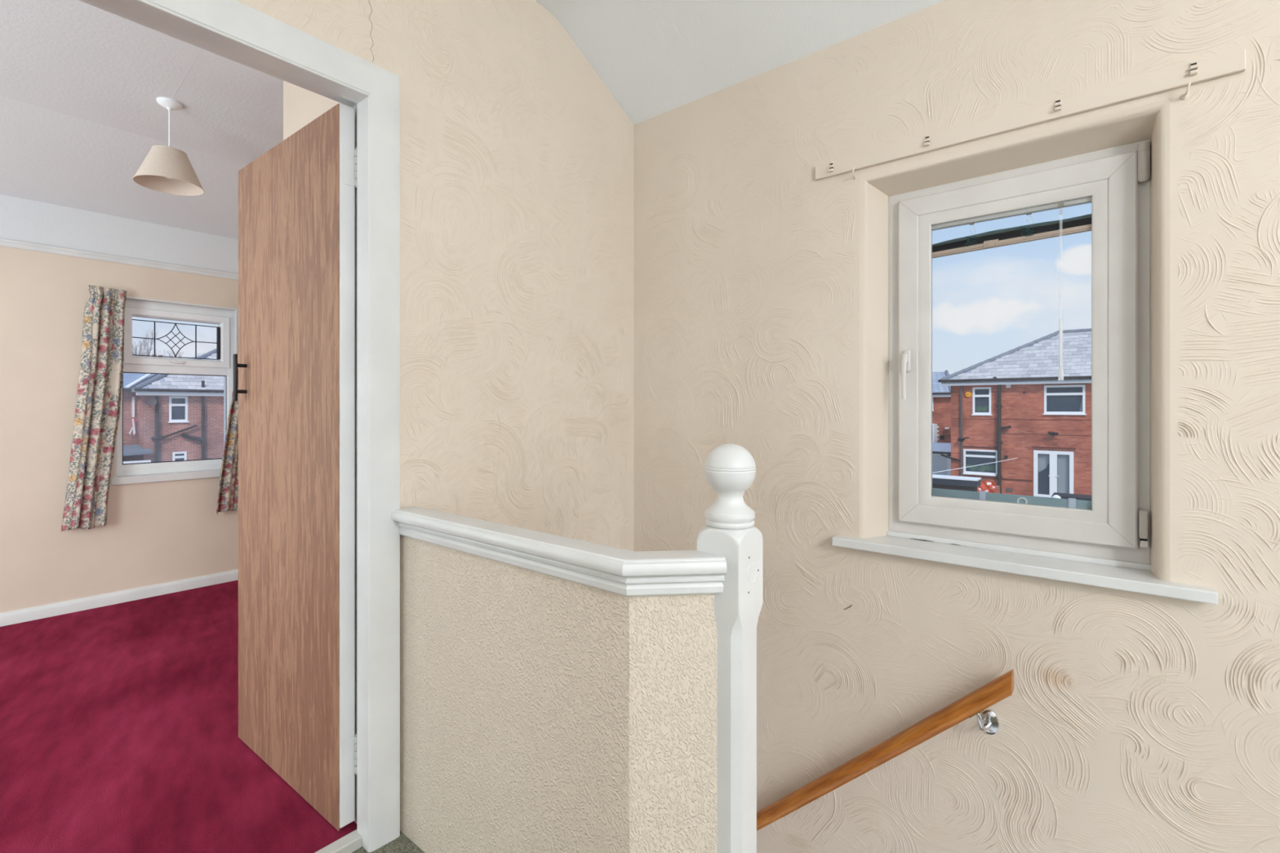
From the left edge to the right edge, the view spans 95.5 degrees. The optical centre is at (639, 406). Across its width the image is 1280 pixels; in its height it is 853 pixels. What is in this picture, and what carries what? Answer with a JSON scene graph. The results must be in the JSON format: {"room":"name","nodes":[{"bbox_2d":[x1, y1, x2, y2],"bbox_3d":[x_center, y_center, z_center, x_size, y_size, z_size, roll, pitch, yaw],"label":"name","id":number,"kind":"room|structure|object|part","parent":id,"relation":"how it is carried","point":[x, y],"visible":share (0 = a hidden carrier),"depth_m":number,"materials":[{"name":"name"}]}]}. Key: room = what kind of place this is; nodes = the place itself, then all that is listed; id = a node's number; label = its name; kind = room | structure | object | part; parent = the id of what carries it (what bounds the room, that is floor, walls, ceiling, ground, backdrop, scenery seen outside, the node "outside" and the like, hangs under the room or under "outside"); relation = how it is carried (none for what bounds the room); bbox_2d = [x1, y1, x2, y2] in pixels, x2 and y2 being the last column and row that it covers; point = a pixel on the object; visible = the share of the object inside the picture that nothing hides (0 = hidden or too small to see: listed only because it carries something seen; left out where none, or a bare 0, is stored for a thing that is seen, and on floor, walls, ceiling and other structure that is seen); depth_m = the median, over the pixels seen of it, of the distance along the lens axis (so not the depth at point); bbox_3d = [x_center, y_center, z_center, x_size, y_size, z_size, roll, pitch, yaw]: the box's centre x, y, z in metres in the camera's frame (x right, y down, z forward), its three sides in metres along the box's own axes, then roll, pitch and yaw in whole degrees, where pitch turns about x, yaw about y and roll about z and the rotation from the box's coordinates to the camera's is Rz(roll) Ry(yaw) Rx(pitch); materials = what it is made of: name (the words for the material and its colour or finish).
{"room":"stair landing","nodes":[
{"label":"stair landing","id":0,"kind":"room"},
{"bbox_2d":[0,246,238,613],"bbox_3d":[-3.645,-0.090,2.987,0.275,2.900,4.200,0,0,39],"label":"wall","id":1,"kind":"structure","parent":0,"point":[157,532],"depth_m":3.27,"materials":[{"name":"paint"}]},
{"bbox_2d":[61,284,127,531],"bbox_3d":[-3.102,-0.001,3.313,0.057,1.383,0.277,0,0,39],"label":"curtain","id":2,"kind":"object","parent":1,"relation":"hanging from","point":[98,402],"visible":1,"depth_m":3.31,"materials":[{"name":"fabric"}]},
{"bbox_2d":[0,194,238,273],"bbox_3d":[-3.616,-1.010,2.804,0.005,0.260,3.953,0,0,39],"label":"frieze","id":3,"kind":"object","parent":1,"relation":"attached to","point":[23,220],"depth_m":3.42,"materials":[{"name":"paint"}]},
{"bbox_2d":[0,568,238,626],"bbox_3d":[-3.594,1.136,2.818,0.019,0.088,3.903,0,0,39],"label":"baseboard","id":4,"kind":"structure","parent":1,"relation":"attached to","point":[21,615],"depth_m":3.41,"materials":[{"name":"white wood"}]},
{"bbox_2d":[0,237,238,279],"bbox_3d":[-3.594,-0.874,2.818,0.021,0.044,3.903,0,0,39],"label":"rail","id":5,"kind":"object","parent":1,"relation":"attached to","point":[6,242],"depth_m":3.42,"materials":[{"name":"white wood"}]},
{"bbox_2d":[111,296,238,485],"bbox_3d":[-2.952,-0.101,3.717,0.172,1.122,0.657,0,0,39],"label":"window","id":6,"kind":"structure","parent":1,"relation":"in","point":[226,318],"depth_m":3.70,"materials":[{"name":"plastic"}]},
{"bbox_3d":[-2.929,0.438,3.693,0.107,0.044,0.650,0,0,39],"label":"sill","id":7,"kind":"part","parent":6,"relation":"part of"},
{"bbox_3d":[-2.963,-0.433,3.728,0.060,0.345,0.550,0,0,39],"label":"toplight sash","id":8,"kind":"part","parent":6,"relation":"part of","materials":[{"name":"plastic"}]},
{"bbox_3d":[-2.933,-0.284,3.679,0.022,0.020,0.074,0,0,27],"label":"latch lever","id":9,"kind":"part","parent":6,"relation":"part of","materials":[{"name":"plastic"}]},
{"bbox_2d":[216,342,238,514],"bbox_3d":[-2.644,-0.001,3.873,0.059,1.383,0.303,0,0,42],"label":"curtain","id":10,"kind":"object","parent":1,"relation":"hanging from","point":[228,494],"visible":0.31,"depth_m":3.81,"materials":[{"name":"fabric"}]},
{"bbox_2d":[0,580,424,852],"bbox_3d":[-0.928,1.260,0.405,7.250,0.200,4.350,0,0,39],"label":"floor","id":11,"kind":"structure","parent":0,"point":[119,722],"depth_m":2.00,"materials":[{"name":"red carpet"}]},
{"bbox_2d":[697,443,762,852],"bbox_3d":[0.177,0.741,1.142,0.101,1.338,0.101,0,0,39],"label":"newel post","id":12,"kind":"object","parent":11,"relation":"on","point":[729,531],"visible":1,"depth_m":1.10,"materials":[{"name":"white wood"}]},
{"bbox_2d":[283,80,351,140],"bbox_3d":[-0.781,-0.140,2.434,0.975,2.600,0.945,0,0,39],"label":"wall","id":13,"kind":"structure","parent":0,"point":[301,106],"depth_m":2.27,"materials":[{"name":"paint"}]},
{"bbox_2d":[235,0,633,551],"bbox_3d":[-1.414,1.185,0.803,0.114,5.450,4.350,0,0,39],"label":"wall","id":14,"kind":"structure","parent":0,"point":[517,157],"depth_m":1.91,"materials":[{"name":"beige paint"}]},
{"bbox_2d":[79,0,399,852],"bbox_3d":[-1.004,0.137,1.291,0.131,2.107,0.927,0,0,39],"label":"door frame","id":15,"kind":"structure","parent":14,"relation":"attached to","point":[233,30],"depth_m":1.56,"materials":[{"name":"wood"}]},
{"bbox_2d":[233,102,356,831],"bbox_3d":[-1.099,0.163,1.804,0.754,1.975,0.082,0,0,37],"label":"door","id":16,"kind":"structure","parent":14,"relation":"in","point":[295,365],"depth_m":1.74,"materials":[{"name":"brown wood"}]},
{"bbox_3d":[-1.349,-0.096,1.969,0.013,0.100,0.032,0,0,39],"label":"pull handle","id":17,"kind":"part","parent":16,"relation":"part of","materials":[{"name":"black metal"}]},
{"bbox_2d":[0,0,944,239],"bbox_3d":[-0.875,-1.355,0.426,7.295,0.470,4.450,0,0,39],"label":"ceiling","id":18,"kind":"structure","parent":0,"point":[81,82],"depth_m":2.32,"materials":[{"name":"paint"}]},
{"bbox_2d":[132,97,204,195],"bbox_3d":[-2.069,-1.158,2.559,0.246,0.372,0.246,0,0,39],"label":"pendant lamp","id":19,"kind":"object","parent":18,"relation":"hanging from","point":[168,169],"visible":1,"depth_m":2.53,"materials":[{"name":"fabric"}]},
{"bbox_3d":[-2.069,-1.048,2.559,0.243,0.148,0.243,0,0,39],"label":"lamp shade","id":20,"kind":"part","parent":19,"relation":"part of","materials":[{"name":"fabric"}]},
{"bbox_3d":[-2.069,-0.974,2.559,0.246,0.004,0.246,0,0,39],"label":"shade trim","id":21,"kind":"part","parent":19,"relation":"part of","materials":[{"name":"fabric"}]},
{"bbox_3d":[-2.069,-1.122,2.559,0.124,0.004,0.124,0,0,39],"label":"shade trim","id":22,"kind":"part","parent":19,"relation":"part of","materials":[{"name":"fabric"}]},
{"bbox_3d":[-2.068,-1.200,2.558,0.010,0.220,0.008,0,0,39],"label":"cord","id":23,"kind":"part","parent":19,"relation":"part of","materials":[{"name":"plastic"}]},
{"bbox_2d":[400,534,716,852],"bbox_3d":[-0.249,0.835,1.388,1.000,1.050,0.166,0,0,39],"label":"wall","id":24,"kind":"structure","parent":0,"point":[540,713],"depth_m":1.24,"materials":[{"name":"beige paint"}]},
{"bbox_2d":[391,506,726,596],"bbox_3d":[-0.241,0.317,1.353,0.974,0.073,0.195,0,0,39],"label":"rail","id":25,"kind":"object","parent":24,"relation":"attached to","point":[625,572],"visible":0.98,"depth_m":1.16,"materials":[{"name":"white wood"}]},
{"bbox_2d":[633,0,1279,852],"bbox_3d":[1.645,1.185,1.219,4.400,5.450,0.269,0,0,39],"label":"wall","id":26,"kind":"structure","parent":0,"point":[1131,722],"depth_m":1.66,"materials":[{"name":"beige paint"}]},
{"bbox_2d":[852,166,857,179],"bbox_3d":[0.670,-0.734,1.825,0.016,0.030,0.035,0,0,34],"label":"hook","id":27,"kind":"object","parent":26,"relation":"attached to","point":[854,176],"visible":1,"depth_m":1.83,"materials":[{"name":"beige plastic"}]},
{"bbox_2d":[756,669,1013,831],"bbox_3d":[0.443,1.361,1.976,1.400,1.352,0.088,0,0,39],"label":"handrail","id":28,"kind":"object","parent":26,"relation":"attached to","point":[972,704],"visible":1,"depth_m":1.67,"materials":[{"name":"brown wood"}]},
{"bbox_3d":[0.937,0.851,1.581,0.067,0.058,0.024,0,0,-34],"label":"bracket arm","id":29,"kind":"part","parent":28,"relation":"part of","materials":[{"name":"silver metal"}]},
{"bbox_2d":[831,139,1217,604],"bbox_3d":[1.014,-0.120,1.651,0.874,1.121,0.216,0,0,39],"label":"window","id":30,"kind":"structure","parent":26,"relation":"in","point":[1107,544],"depth_m":1.57,"materials":[{"name":"white plastic"}]},
{"bbox_3d":[0.809,-0.088,1.784,0.019,0.128,0.022,0,0,39],"label":"handle lever","id":31,"kind":"part","parent":30,"relation":"part of","materials":[{"name":"white plastic"}]},
{"bbox_3d":[0.830,-0.143,1.810,0.023,0.070,0.016,0,0,39],"label":"handle plate","id":32,"kind":"part","parent":30,"relation":"part of","materials":[{"name":"white plastic"}]},
{"bbox_2d":[932,196,1091,509],"bbox_3d":[1.050,-0.141,1.669,0.449,0.889,0.036,0,0,39],"label":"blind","id":33,"kind":"object","parent":30,"relation":"attached to","point":[1043,230],"visible":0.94,"depth_m":1.66,"materials":[{"name":"white plastic"}]},
{"bbox_3d":[0.982,-0.492,1.723,0.042,0.032,0.004,0,0,39],"label":"ladder cord","id":34,"kind":"part","parent":33,"relation":"part of","materials":[{"name":"teal fabric"}]},
{"bbox_3d":[1.056,-0.566,1.676,0.449,0.038,0.018,0,0,39],"label":"head rail","id":35,"kind":"part","parent":33,"relation":"part of","materials":[{"name":"white plastic"}]},
{"bbox_3d":[1.058,-0.474,1.674,0.420,0.026,0.016,0,0,39],"label":"rail","id":36,"kind":"part","parent":33,"relation":"part of","materials":[{"name":"beige plastic"}]},
{"bbox_3d":[1.091,-0.493,1.634,0.039,0.030,0.004,0,0,39],"label":"ladder cord","id":37,"kind":"part","parent":33,"relation":"part of","materials":[{"name":"teal fabric"}]},
{"bbox_3d":[1.050,-0.145,1.671,0.574,1.010,0.050,0,0,39],"label":"sash","id":38,"kind":"part","parent":30,"relation":"part of","materials":[{"name":"white plastic"}]},
{"bbox_3d":[1.068,-0.139,1.698,0.635,1.078,0.075,0,0,39],"label":"frame","id":39,"kind":"part","parent":30,"relation":"part of","materials":[{"name":"white plastic"}]},
{"bbox_3d":[0.993,0.426,1.626,0.874,0.028,0.150,0,0,39],"label":"sill","id":40,"kind":"part","parent":30,"relation":"part of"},
{"bbox_2d":[815,48,1245,180],"bbox_3d":[0.956,-0.770,1.596,0.986,0.048,0.025,0,0,39],"label":"batten","id":41,"kind":"object","parent":26,"relation":"attached to","point":[1233,63],"visible":1,"depth_m":1.50,"materials":[{"name":"cream painted wood"},{"name":"metal"}]},
{"bbox_2d":[1179,80,1191,100],"bbox_3d":[1.259,-0.730,1.342,0.016,0.030,0.035,0,0,34],"label":"hook","id":42,"kind":"object","parent":26,"relation":"attached to","point":[1185,95],"visible":1,"depth_m":1.35,"materials":[{"name":"beige plastic"}]},
{"label":"outside","id":43,"kind":"structure","parent":0,"visible":0},
{"bbox_3d":[-5.961,3.995,24.279,100.000,0.230,110.000,0,0,39],"label":"ground","id":44,"kind":"structure","parent":43,"visible":0},
{"bbox_2d":[132,328,160,357],"bbox_3d":[-39.528,-1.094,45.631,4.464,9.968,4.009,0,0,14],"label":"tree","id":45,"kind":"object","parent":44,"relation":"on","point":[152,340],"visible":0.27,"depth_m":45.55,"materials":[{"name":"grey plant"}]},
{"bbox_2d":[123,348,223,463],"bbox_3d":[-24.249,0.317,26.985,8.920,7.186,15.000,0,0,39],"label":"house","id":46,"kind":"structure","parent":44,"relation":"on","point":[179,417],"depth_m":25.63,"materials":[{"name":"brick"}]},
{"bbox_2d":[128,417,136,435],"bbox_3d":[-21.923,0.840,25.130,0.030,0.760,0.240,0,0,39],"label":"downpipe","id":47,"kind":"object","parent":46,"relation":"attached to","point":[133,420],"visible":1,"depth_m":25.14,"materials":[{"name":"white plastic"}]},
{"bbox_3d":[-20.758,-0.221,24.752,0.313,0.397,0.464,0,0,-31],"label":"satellite dish","id":48,"kind":"part","parent":46,"relation":"part of","materials":[{"name":"grey metal"}]},
{"bbox_2d":[151,354,199,359],"bbox_3d":[-30.292,0.020,40.341,6.800,7.720,8.800,0,0,39],"label":"house","id":49,"kind":"structure","parent":44,"relation":"on","point":[152,354],"depth_m":38.14,"materials":[{"name":"brick"}]},
{"bbox_2d":[159,349,198,358],"bbox_3d":[-39.805,-0.564,51.290,4.718,8.892,7.491,0,0,-17],"label":"tree","id":50,"kind":"object","parent":44,"relation":"on","point":[164,349],"visible":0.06,"depth_m":48.70,"materials":[{"name":"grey plant"}]},
{"bbox_2d":[932,369,951,443],"bbox_3d":[17.772,0.753,41.406,11.000,6.314,7.420,0,0,39],"label":"house","id":51,"kind":"structure","parent":44,"relation":"on","point":[941,395],"depth_m":36.32,"materials":[{"name":"red brick"}]},
{"bbox_2d":[932,442,951,475],"bbox_3d":[15.839,2.895,31.522,2.540,1.970,3.159,0,0,39],"label":"lean to","id":52,"kind":"object","parent":44,"relation":"on","point":[940,463],"visible":0.1,"depth_m":30.03,"materials":[{"name":"plastic"}]},
{"bbox_3d":[14.910,3.010,30.499,2.400,1.100,0.020,0,0,39],"label":"pane","id":53,"kind":"part","parent":52,"relation":"part of","materials":[{"name":"glass"}]},
{"bbox_3d":[15.863,3.140,31.606,2.470,1.480,3.000,0,0,39],"label":"frame","id":54,"kind":"part","parent":52,"relation":"part of","materials":[{"name":"plastic"}]},
{"bbox_2d":[932,474,981,491],"bbox_3d":[5.993,2.705,13.442,3.230,2.350,0.450,0,0,39],"label":"store","id":55,"kind":"structure","parent":44,"relation":"on","point":[940,482],"depth_m":12.54,"materials":[{"name":"plastic"}]},
{"bbox_2d":[977,480,995,493],"bbox_3d":[11.408,2.702,19.267,0.607,0.459,0.364,0,0,39],"label":"sheet","id":56,"kind":"object","parent":44,"relation":"on","point":[989,486],"visible":0.63,"depth_m":19.23,"materials":[{"name":"red fabric"}]},
{"bbox_2d":[994,485,999,493],"bbox_3d":[11.696,3.270,19.635,0.700,1.220,0.600,0,0,39],"label":"wall","id":57,"kind":"structure","parent":44,"relation":"on","point":[997,490],"depth_m":19.31,"materials":[{"name":"red brick"}]},
{"bbox_2d":[937,328,1091,497],"bbox_3d":[21.081,0.137,26.669,11.600,7.546,8.820,0,0,39],"label":"house","id":58,"kind":"structure","parent":44,"relation":"on","point":[1013,403],"depth_m":25.34,"materials":[{"name":"red brick"}]},
{"bbox_2d":[957,436,968,441],"bbox_3d":[14.747,1.451,26.491,0.469,0.219,0.326,0,0,39],"label":"security light","id":59,"kind":"object","parent":58,"relation":"attached to","point":[959,438],"depth_m":26.53,"materials":[{"name":"metal"}]},
{"bbox_2d":[932,457,1017,473],"bbox_3d":[13.671,2.400,23.531,6.374,0.384,0.471,0,0,-29],"label":"washing line","id":60,"kind":"object","parent":58,"relation":"attached to","point":[1015,458],"visible":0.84,"depth_m":23.19,"materials":[{"name":"plastic"}]},
{"bbox_2d":[1048,431,1057,435],"bbox_3d":[17.340,1.127,24.418,0.371,0.166,0.246,0,0,39],"label":"garden lamp","id":61,"kind":"object","parent":58,"relation":"attached to","point":[1050,433],"depth_m":24.40,"materials":[{"name":"black metal"}]},
{"bbox_2d":[1038,453,1069,493],"bbox_3d":[17.501,2.855,24.613,1.070,1.710,0.020,0,0,39],"label":"french door","id":62,"kind":"structure","parent":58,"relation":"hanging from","point":[1043,459],"depth_m":24.43,"materials":[{"name":"white plastic"}]},
{"bbox_2d":[1079,398,1082,411],"bbox_3d":[18.213,-0.140,24.029,0.110,0.640,0.020,0,0,39],"label":"curtain","id":63,"kind":"object","parent":58,"relation":"hanging from","point":[1081,406],"depth_m":24.01,"materials":[{"name":"white fabric"}]},
{"bbox_2d":[1051,494,1061,498],"bbox_3d":[12.753,3.275,17.605,0.510,1.210,0.260,0,0,39],"label":"planter","id":64,"kind":"object","parent":44,"relation":"on","point":[1055,495],"visible":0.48,"depth_m":17.62,"materials":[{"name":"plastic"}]},
{"bbox_2d":[1051,492,1091,501],"bbox_3d":[13.448,3.305,17.876,1.260,1.150,0.900,0,0,39],"label":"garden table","id":65,"kind":"object","parent":44,"relation":"on","point":[1063,495],"visible":0.12,"depth_m":17.86,"materials":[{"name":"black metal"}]}
]}

